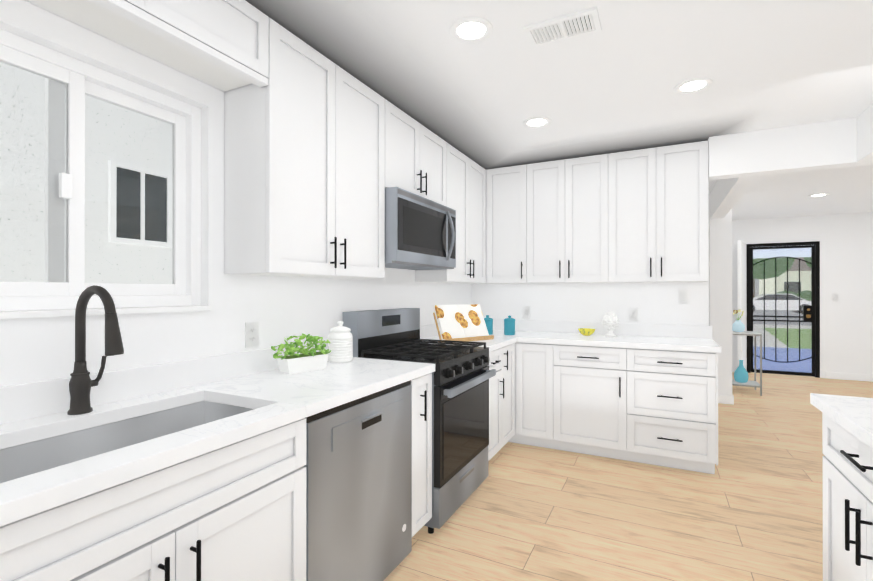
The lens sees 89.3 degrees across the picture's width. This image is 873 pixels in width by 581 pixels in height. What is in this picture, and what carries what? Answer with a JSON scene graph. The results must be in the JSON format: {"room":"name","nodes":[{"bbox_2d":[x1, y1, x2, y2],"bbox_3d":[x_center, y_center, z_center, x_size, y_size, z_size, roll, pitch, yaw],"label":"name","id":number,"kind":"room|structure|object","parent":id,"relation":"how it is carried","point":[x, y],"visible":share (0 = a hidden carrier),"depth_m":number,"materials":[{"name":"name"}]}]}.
{"room":"kitchen","nodes":[
{"label":"kitchen","id":0,"kind":"room"},
{"bbox_2d":[0,0,470,386],"bbox_3d":[-0.532,0.081,2.884,0.150,2.440,7.850,0,0,27],"label":"wall","id":1,"kind":"structure","parent":0,"point":[278,309],"depth_m":1.86,"materials":[{"name":"white paint"}]},
{"bbox_2d":[25,0,152,36],"bbox_3d":[-1.172,-0.993,1.139,0.273,0.252,0.654,0,0,27],"label":"upper cabinet","id":2,"kind":"object","parent":1,"relation":"attached to","point":[104,18],"depth_m":1.37,"materials":[{"name":"white wood"}]},
{"bbox_2d":[0,29,210,318],"bbox_3d":[-1.234,-0.347,1.430,0.133,0.859,1.020,0,0,27],"label":"window","id":3,"kind":"structure","parent":1,"relation":"in","point":[52,294],"depth_m":1.50,"materials":[{"name":"white plastic"}]},
{"bbox_2d":[105,0,272,91],"bbox_3d":[-0.939,-0.992,1.603,0.273,0.252,0.591,0,0,27],"label":"upper cabinet","id":4,"kind":"object","parent":1,"relation":"attached to","point":[224,45],"depth_m":1.63,"materials":[{"name":"white wood"}]},
{"bbox_2d":[245,322,257,347],"bbox_3d":[-0.858,0.204,2.056,0.032,0.115,0.070,0,0,27],"label":"electrical outlet","id":5,"kind":"object","parent":1,"relation":"in","point":[251,334],"visible":1,"depth_m":2.05,"materials":[{"name":"white plastic"}]},
{"bbox_2d":[224,20,388,278],"bbox_3d":[-0.614,-0.595,2.248,0.273,1.045,0.854,0,0,27],"label":"upper cabinet","id":6,"kind":"object","parent":1,"relation":"attached to","point":[321,152],"depth_m":2.00,"materials":[{"name":"white wood"}]},
{"bbox_2d":[389,102,448,206],"bbox_3d":[-0.233,-0.859,3.005,0.273,0.513,0.833,0,0,27],"label":"upper cabinet","id":7,"kind":"object","parent":1,"relation":"attached to","point":[418,157],"depth_m":2.90,"materials":[{"name":"white wood"}]},
{"bbox_2d":[385,186,455,269],"bbox_3d":[-0.172,-0.378,2.973,0.412,0.438,0.828,0,0,27],"label":"microwave","id":8,"kind":"object","parent":7,"relation":"attached to","point":[420,232],"visible":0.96,"depth_m":2.77,"materials":[{"name":"silver metal"}]},
{"bbox_2d":[415,144,485,282],"bbox_3d":[0.143,-0.591,3.753,0.273,1.045,0.838,0,0,27],"label":"upper cabinet","id":9,"kind":"object","parent":1,"relation":"attached to","point":[467,179],"depth_m":3.66,"materials":[{"name":"white wood"}]},
{"bbox_2d":[245,0,872,219],"bbox_3d":[2.307,-1.179,2.802,5.300,0.080,10.250,0,0,27],"label":"ceiling","id":10,"kind":"structure","parent":0,"point":[632,64],"depth_m":2.31,"materials":[{"name":"white paint"}]},
{"bbox_2d":[450,17,492,42],"bbox_3d":[0.152,-1.138,1.935,0.190,0.006,0.190,0,0,27],"label":"recessed light","id":11,"kind":"object","parent":10,"relation":"in","point":[468,30],"visible":1,"depth_m":1.93,"materials":[{"name":"white plastic"}]},
{"bbox_2d":[523,117,550,127],"bbox_3d":[0.678,-1.135,2.988,0.190,0.006,0.190,0,0,27],"label":"recessed light","id":12,"kind":"object","parent":10,"relation":"in","point":[535,122],"visible":1,"depth_m":2.98,"materials":[{"name":"white plastic"}]},
{"bbox_2d":[523,6,601,47],"bbox_3d":[0.548,-1.135,1.918,0.300,0.012,0.170,0,0,27],"label":"ceiling vent","id":13,"kind":"object","parent":10,"relation":"in","point":[566,27],"visible":1,"depth_m":1.91,"materials":[{"name":"white metal"}]},
{"bbox_2d":[674,77,712,93],"bbox_3d":[1.427,-1.137,2.458,0.190,0.006,0.190,0,0,27],"label":"recessed light","id":14,"kind":"object","parent":10,"relation":"in","point":[693,85],"visible":1,"depth_m":2.45,"materials":[{"name":"white plastic"}]},
{"bbox_2d":[710,176,759,218],"bbox_3d":[2.791,-0.988,4.209,0.130,0.294,2.098,0,0,27],"label":"beam","id":15,"kind":"structure","parent":10,"relation":"attached to","point":[726,195],"depth_m":4.13,"materials":[{"name":"white paint"}]},
{"bbox_2d":[708,117,856,180],"bbox_3d":[2.420,-0.990,3.148,0.830,0.294,0.130,0,0,27],"label":"header","id":16,"kind":"object","parent":10,"relation":"attached to","point":[815,146],"visible":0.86,"depth_m":3.08,"materials":[{"name":"white paint"}]},
{"bbox_2d":[808,193,828,196],"bbox_3d":[4.540,-1.131,5.250,0.190,0.006,0.190,0,0,27],"label":"recessed light","id":17,"kind":"object","parent":10,"relation":"in","point":[819,195],"visible":0.96,"depth_m":5.25,"materials":[{"name":"white"}]},
{"bbox_2d":[850,104,872,166],"bbox_3d":[2.563,-0.997,0.127,2.138,0.294,5.399,0,0,27],"label":"soffit","id":18,"kind":"structure","parent":10,"relation":"attached to","point":[864,137],"depth_m":2.81,"materials":[{"name":"white paint"}]},
{"bbox_2d":[471,181,708,325],"bbox_3d":[1.300,0.084,4.072,2.056,2.440,0.120,0,0,27],"label":"wall","id":19,"kind":"structure","parent":0,"point":[655,302],"depth_m":3.94,"materials":[{"name":"white paint"}]},
{"bbox_2d":[460,169,491,283],"bbox_3d":[0.432,-0.590,4.260,0.334,1.045,0.323,0,0,27],"label":"upper cabinet","id":20,"kind":"object","parent":19,"relation":"attached to","point":[488,172],"depth_m":4.06,"materials":[{"name":"white wood"}]},
{"bbox_2d":[492,163,535,283],"bbox_3d":[0.714,-0.591,4.118,0.458,1.045,0.323,0,0,27],"label":"upper cabinet","id":21,"kind":"object","parent":19,"relation":"attached to","point":[513,187],"depth_m":3.96,"materials":[{"name":"white wood"}]},
{"bbox_2d":[523,306,529,317],"bbox_3d":[0.857,0.209,4.221,0.070,0.115,0.032,0,0,27],"label":"electrical outlet","id":22,"kind":"object","parent":19,"relation":"attached to","point":[526,311],"visible":1,"depth_m":4.22,"materials":[{"name":"white plastic"}]},
{"bbox_2d":[536,153,615,282],"bbox_3d":[1.168,-0.591,3.890,0.791,1.045,0.323,0,0,27],"label":"upper cabinet","id":23,"kind":"object","parent":19,"relation":"attached to","point":[576,197],"depth_m":3.71,"materials":[{"name":"white wood"}]},
{"bbox_2d":[629,307,637,320],"bbox_3d":[1.692,0.203,3.801,0.070,0.115,0.032,0,0,27],"label":"electrical outlet","id":24,"kind":"object","parent":19,"relation":"attached to","point":[633,313],"visible":1,"depth_m":3.80,"materials":[{"name":"white plastic"}]},
{"bbox_2d":[616,141,707,282],"bbox_3d":[1.754,-0.592,3.595,0.755,1.045,0.323,0,0,27],"label":"upper cabinet","id":25,"kind":"object","parent":19,"relation":"attached to","point":[638,216],"depth_m":3.42,"materials":[{"name":"white wood"}]},
{"bbox_2d":[678,289,687,302],"bbox_3d":[2.027,0.048,3.632,0.070,0.115,0.012,0,0,27],"label":"light switch","id":26,"kind":"object","parent":19,"relation":"attached to","point":[682,295],"visible":1,"depth_m":3.63,"materials":[{"name":"white plastic"}]},
{"bbox_2d":[384,372,872,580],"bbox_3d":[2.307,1.331,2.796,5.300,0.060,10.250,0,0,27],"label":"floor","id":27,"kind":"structure","parent":0,"point":[751,509],"depth_m":2.58,"materials":[{"name":"brown wood"}]},
{"bbox_2d":[304,380,411,580],"bbox_3d":[-0.541,0.864,1.947,0.615,0.871,0.702,0,0,27],"label":"dishwasher","id":28,"kind":"object","parent":27,"relation":"on","point":[358,465],"visible":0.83,"depth_m":1.76,"materials":[{"name":"silver metal"}]},
{"bbox_2d":[342,308,495,533],"bbox_3d":[-0.075,0.713,2.781,0.698,1.175,0.752,0,0,27],"label":"range","id":29,"kind":"object","parent":27,"relation":"on","point":[461,375],"visible":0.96,"depth_m":2.60,"materials":[{"name":"black metal"}]},
{"bbox_2d":[411,373,431,536],"bbox_3d":[-0.352,0.863,2.372,0.628,0.874,0.216,0,0,27],"label":"base cabinet","id":30,"kind":"object","parent":27,"relation":"on","point":[421,386],"depth_m":2.23,"materials":[{"name":"white wood"}]},
{"bbox_2d":[0,324,516,526],"bbox_3d":[-0.581,0.351,1.895,0.646,0.145,4.261,0,0,27],"label":"countertop","id":31,"kind":"structure","parent":30,"relation":"on","point":[265,389],"depth_m":1.44,"materials":[{"name":"white stone"}]},
{"bbox_2d":[67,285,123,414],"bbox_3d":[-1.028,0.183,1.362,0.243,0.398,0.098,0,0,27],"label":"faucet","id":32,"kind":"object","parent":31,"relation":"on","point":[81,383],"visible":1,"depth_m":1.36,"materials":[{"name":"black metal"}]},
{"bbox_2d":[271,333,330,373],"bbox_3d":[-0.639,0.293,2.126,0.153,0.181,0.282,0,0,40],"label":"potted plant","id":33,"kind":"object","parent":31,"relation":"on","point":[307,359],"visible":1,"depth_m":2.09,"materials":[{"name":"green plant"}]},
{"bbox_2d":[328,321,352,362],"bbox_3d":[-0.522,0.274,2.402,0.133,0.220,0.133,0,0,27],"label":"ceramic canister","id":34,"kind":"object","parent":31,"relation":"on","point":[340,339],"visible":0.9,"depth_m":2.35,"materials":[{"name":"white ceramic"}]},
{"bbox_2d":[433,304,493,340],"bbox_3d":[0.188,0.248,3.463,0.484,0.277,0.248,0,0,-36],"label":"cookbook","id":35,"kind":"object","parent":31,"relation":"on","point":[465,322],"visible":0.9,"depth_m":3.43,"materials":[{"name":"paper"}]},
{"bbox_2d":[488,346,507,460],"bbox_3d":[0.140,0.865,3.350,0.628,0.874,0.446,0,0,27],"label":"base cabinet","id":36,"kind":"object","parent":27,"relation":"on","point":[498,384],"depth_m":3.30,"materials":[{"name":"white wood"}]},
{"bbox_2d":[508,343,514,440],"bbox_3d":[0.281,0.866,3.631,0.628,0.874,0.416,0,0,27],"label":"base cabinet","id":37,"kind":"object","parent":27,"relation":"on","point":[511,348],"depth_m":3.60,"materials":[{"name":"white wood"}]},
{"bbox_2d":[512,342,563,450],"bbox_3d":[0.943,0.866,3.858,0.387,0.874,0.578,0,0,27],"label":"base cabinet","id":38,"kind":"object","parent":27,"relation":"on","point":[539,368],"depth_m":3.60,"materials":[{"name":"white wood"}]},
{"bbox_2d":[564,345,627,460],"bbox_3d":[1.279,0.866,3.688,0.601,0.874,0.578,0,0,27],"label":"base cabinet","id":39,"kind":"object","parent":27,"relation":"on","point":[595,377],"depth_m":3.40,"materials":[{"name":"white wood"}]},
{"bbox_2d":[628,348,717,474],"bbox_3d":[1.780,0.865,3.437,0.637,0.874,0.578,0,0,27],"label":"base cabinet","id":40,"kind":"object","parent":27,"relation":"on","point":[653,407],"depth_m":3.17,"materials":[{"name":"white wood"}]},
{"bbox_2d":[488,319,721,352],"bbox_3d":[1.149,0.355,3.745,2.076,0.145,0.596,0,0,27],"label":"countertop","id":41,"kind":"structure","parent":40,"relation":"on","point":[695,338],"depth_m":3.65,"materials":[{"name":"white stone"}]},
{"bbox_2d":[484,315,492,334],"bbox_3d":[0.452,0.303,3.916,0.100,0.170,0.100,0,0,27],"label":"canister","id":42,"kind":"object","parent":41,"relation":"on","point":[488,322],"visible":0.73,"depth_m":3.87,"materials":[{"name":"teal ceramic"}]},
{"bbox_2d":[504,315,514,334],"bbox_3d":[0.639,0.303,3.867,0.100,0.170,0.100,0,0,27],"label":"canister","id":43,"kind":"object","parent":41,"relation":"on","point":[509,325],"visible":1,"depth_m":3.83,"materials":[{"name":"teal ceramic"}]},
{"bbox_2d":[578,328,594,335],"bbox_3d":[1.296,0.359,3.816,0.144,0.056,0.144,0,0,27],"label":"decorative bowl","id":44,"kind":"object","parent":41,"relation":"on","point":[586,331],"visible":1,"depth_m":3.77,"materials":[{"name":"ceramic"}]},
{"bbox_2d":[601,311,619,336],"bbox_3d":[1.475,0.281,3.749,0.152,0.213,0.145,0,0,27],"label":"finial","id":45,"kind":"object","parent":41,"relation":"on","point":[610,319],"visible":1,"depth_m":3.71,"materials":[{"name":"white ceramic"}]},
{"bbox_2d":[709,194,733,404],"bbox_3d":[3.348,0.086,5.225,0.244,2.440,0.244,0,0,27],"label":"wall","id":46,"kind":"structure","parent":27,"relation":"on","point":[720,276],"depth_m":5.12,"materials":[{"name":"white paint"}]},
{"bbox_2d":[732,331,761,395],"bbox_3d":[3.971,0.922,5.727,0.340,0.770,0.380,0,0,27],"label":"console table","id":47,"kind":"object","parent":27,"relation":"on","point":[754,383],"visible":0.46,"depth_m":5.60,"materials":[{"name":"metal"}]},
{"bbox_2d":[732,309,744,331],"bbox_3d":[3.926,0.389,5.751,0.150,0.296,0.150,0,0,27],"label":"vase","id":48,"kind":"object","parent":47,"relation":"on","point":[738,325],"visible":1,"depth_m":5.71,"materials":[{"name":"blue"}]},
{"bbox_2d":[734,360,748,382],"bbox_3d":[3.953,1.046,5.736,0.160,0.288,0.160,0,0,27],"label":"bottle","id":49,"kind":"object","parent":47,"relation":"on","point":[741,375],"visible":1,"depth_m":5.69,"materials":[{"name":"teal glass"}]},
{"bbox_2d":[822,412,872,580],"bbox_3d":[1.588,0.860,1.054,0.830,0.874,0.831,0,0,27],"label":"base cabinet","id":50,"kind":"object","parent":27,"relation":"on","point":[848,506],"visible":0.96,"depth_m":1.35,"materials":[{"name":"white wood"}]},
{"bbox_2d":[810,393,872,448],"bbox_3d":[1.156,0.400,0.168,0.903,0.040,2.875,0,0,27],"label":"countertop","id":51,"kind":"structure","parent":50,"relation":"on","point":[852,415],"depth_m":1.42,"materials":[{"name":"white stone"}]},
{"bbox_2d":[753,327,788,347],"bbox_3d":[10.260,1.460,14.272,0.996,0.029,8.533,0,0,32],"label":"ground","id":52,"kind":"structure","parent":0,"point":[759,330],"depth_m":12.76,"materials":[{"name":"grey concrete"}]},
{"bbox_2d":[753,346,811,372],"bbox_3d":[7.184,1.413,8.600,6.500,0.099,4.498,0,0,27],"label":"ground","id":53,"kind":"structure","parent":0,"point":[769,355],"depth_m":8.74,"materials":[{"name":"blue"}]},
{"bbox_2d":[732,212,872,377],"bbox_3d":[5.684,0.089,6.754,2.820,2.440,0.150,0,0,27],"label":"wall","id":54,"kind":"structure","parent":0,"point":[846,275],"depth_m":6.54,"materials":[{"name":"white paint"}]},
{"bbox_2d":[733,240,746,370],"bbox_3d":[4.615,0.290,6.710,0.276,2.022,0.881,0,0,27],"label":"door","id":55,"kind":"structure","parent":54,"relation":"in","point":[742,347],"depth_m":6.47,"materials":[{"name":"white wood"}]},
{"bbox_2d":[753,245,810,258],"bbox_3d":[7.184,-0.886,8.605,6.500,0.200,4.498,0,0,27],"label":"porch roof","id":56,"kind":"structure","parent":54,"relation":"attached to","point":[778,254],"depth_m":9.13,"materials":[{"name":"white"}]},
{"bbox_2d":[746,241,819,377],"bbox_3d":[5.347,0.285,6.840,0.910,2.050,0.097,0,0,27],"label":"door","id":57,"kind":"structure","parent":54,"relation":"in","point":[811,313],"depth_m":6.83,"materials":[{"name":"black metal"}]},
{"bbox_2d":[832,293,837,300],"bbox_3d":[5.906,0.099,6.551,0.070,0.115,0.012,0,0,27],"label":"light switch","id":58,"kind":"object","parent":54,"relation":"attached to","point":[834,296],"visible":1,"depth_m":6.55,"materials":[{"name":"white plastic"}]},
{"bbox_2d":[825,372,872,380],"bbox_3d":[6.274,1.261,6.360,1.056,0.095,0.016,0,0,27],"label":"baseboard","id":59,"kind":"structure","parent":54,"relation":"attached to","point":[849,376],"depth_m":6.47,"materials":[{"name":"white wood"}]},
{"label":"outside","id":60,"kind":"structure","parent":0,"visible":0},
{"bbox_2d":[0,62,171,283],"bbox_3d":[-2.265,-0.799,3.001,0.150,4.800,13.000,0,0,27],"label":"wall","id":61,"kind":"structure","parent":60,"point":[15,241],"depth_m":2.85,"materials":[{"name":"paint"}]},
{"bbox_2d":[108,160,171,247],"bbox_3d":[-2.093,-0.598,3.144,0.030,0.550,0.420,0,0,27],"label":"neighbor window","id":62,"kind":"structure","parent":61,"relation":"in","point":[144,209],"depth_m":3.12,"materials":[{"name":"grey glass"}]},
{"bbox_2d":[753,310,811,328],"bbox_3d":[28.919,1.620,39.028,100.000,0.220,52.599,0,0,27],"label":"street","id":63,"kind":"structure","parent":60,"point":[782,318],"depth_m":21.56,"materials":[{"name":"grey asphalt"}]},
{"bbox_2d":[753,294,810,313],"bbox_3d":[22.592,0.870,29.672,4.699,1.320,1.825,0,0,27],"label":"car","id":64,"kind":"object","parent":63,"relation":"on","point":[802,303],"depth_m":28.84,"materials":[{"name":"white paint"}]},
{"bbox_2d":[753,257,810,300],"bbox_3d":[31.649,-2.681,39.922,36.347,8.926,8.922,0,0,27],"label":"trees","id":65,"kind":"object","parent":63,"relation":"on","point":[781,273],"depth_m":37.38,"materials":[{"name":"green plant"}]},
{"bbox_2d":[759,257,810,294],"bbox_3d":[43.158,-1.128,46.761,14.300,5.350,8.800,0,0,27],"label":"house","id":66,"kind":"structure","parent":63,"relation":"on","point":[780,281],"depth_m":45.21,"materials":[{"name":"white paint"}]},
{"bbox_2d":[763,328,811,348],"bbox_3d":[14.208,1.566,9.769,100.000,0.200,12.899,0,0,27],"label":"lawn","id":67,"kind":"structure","parent":60,"point":[790,332],"depth_m":14.18,"materials":[{"name":"green plant"}]}
]}

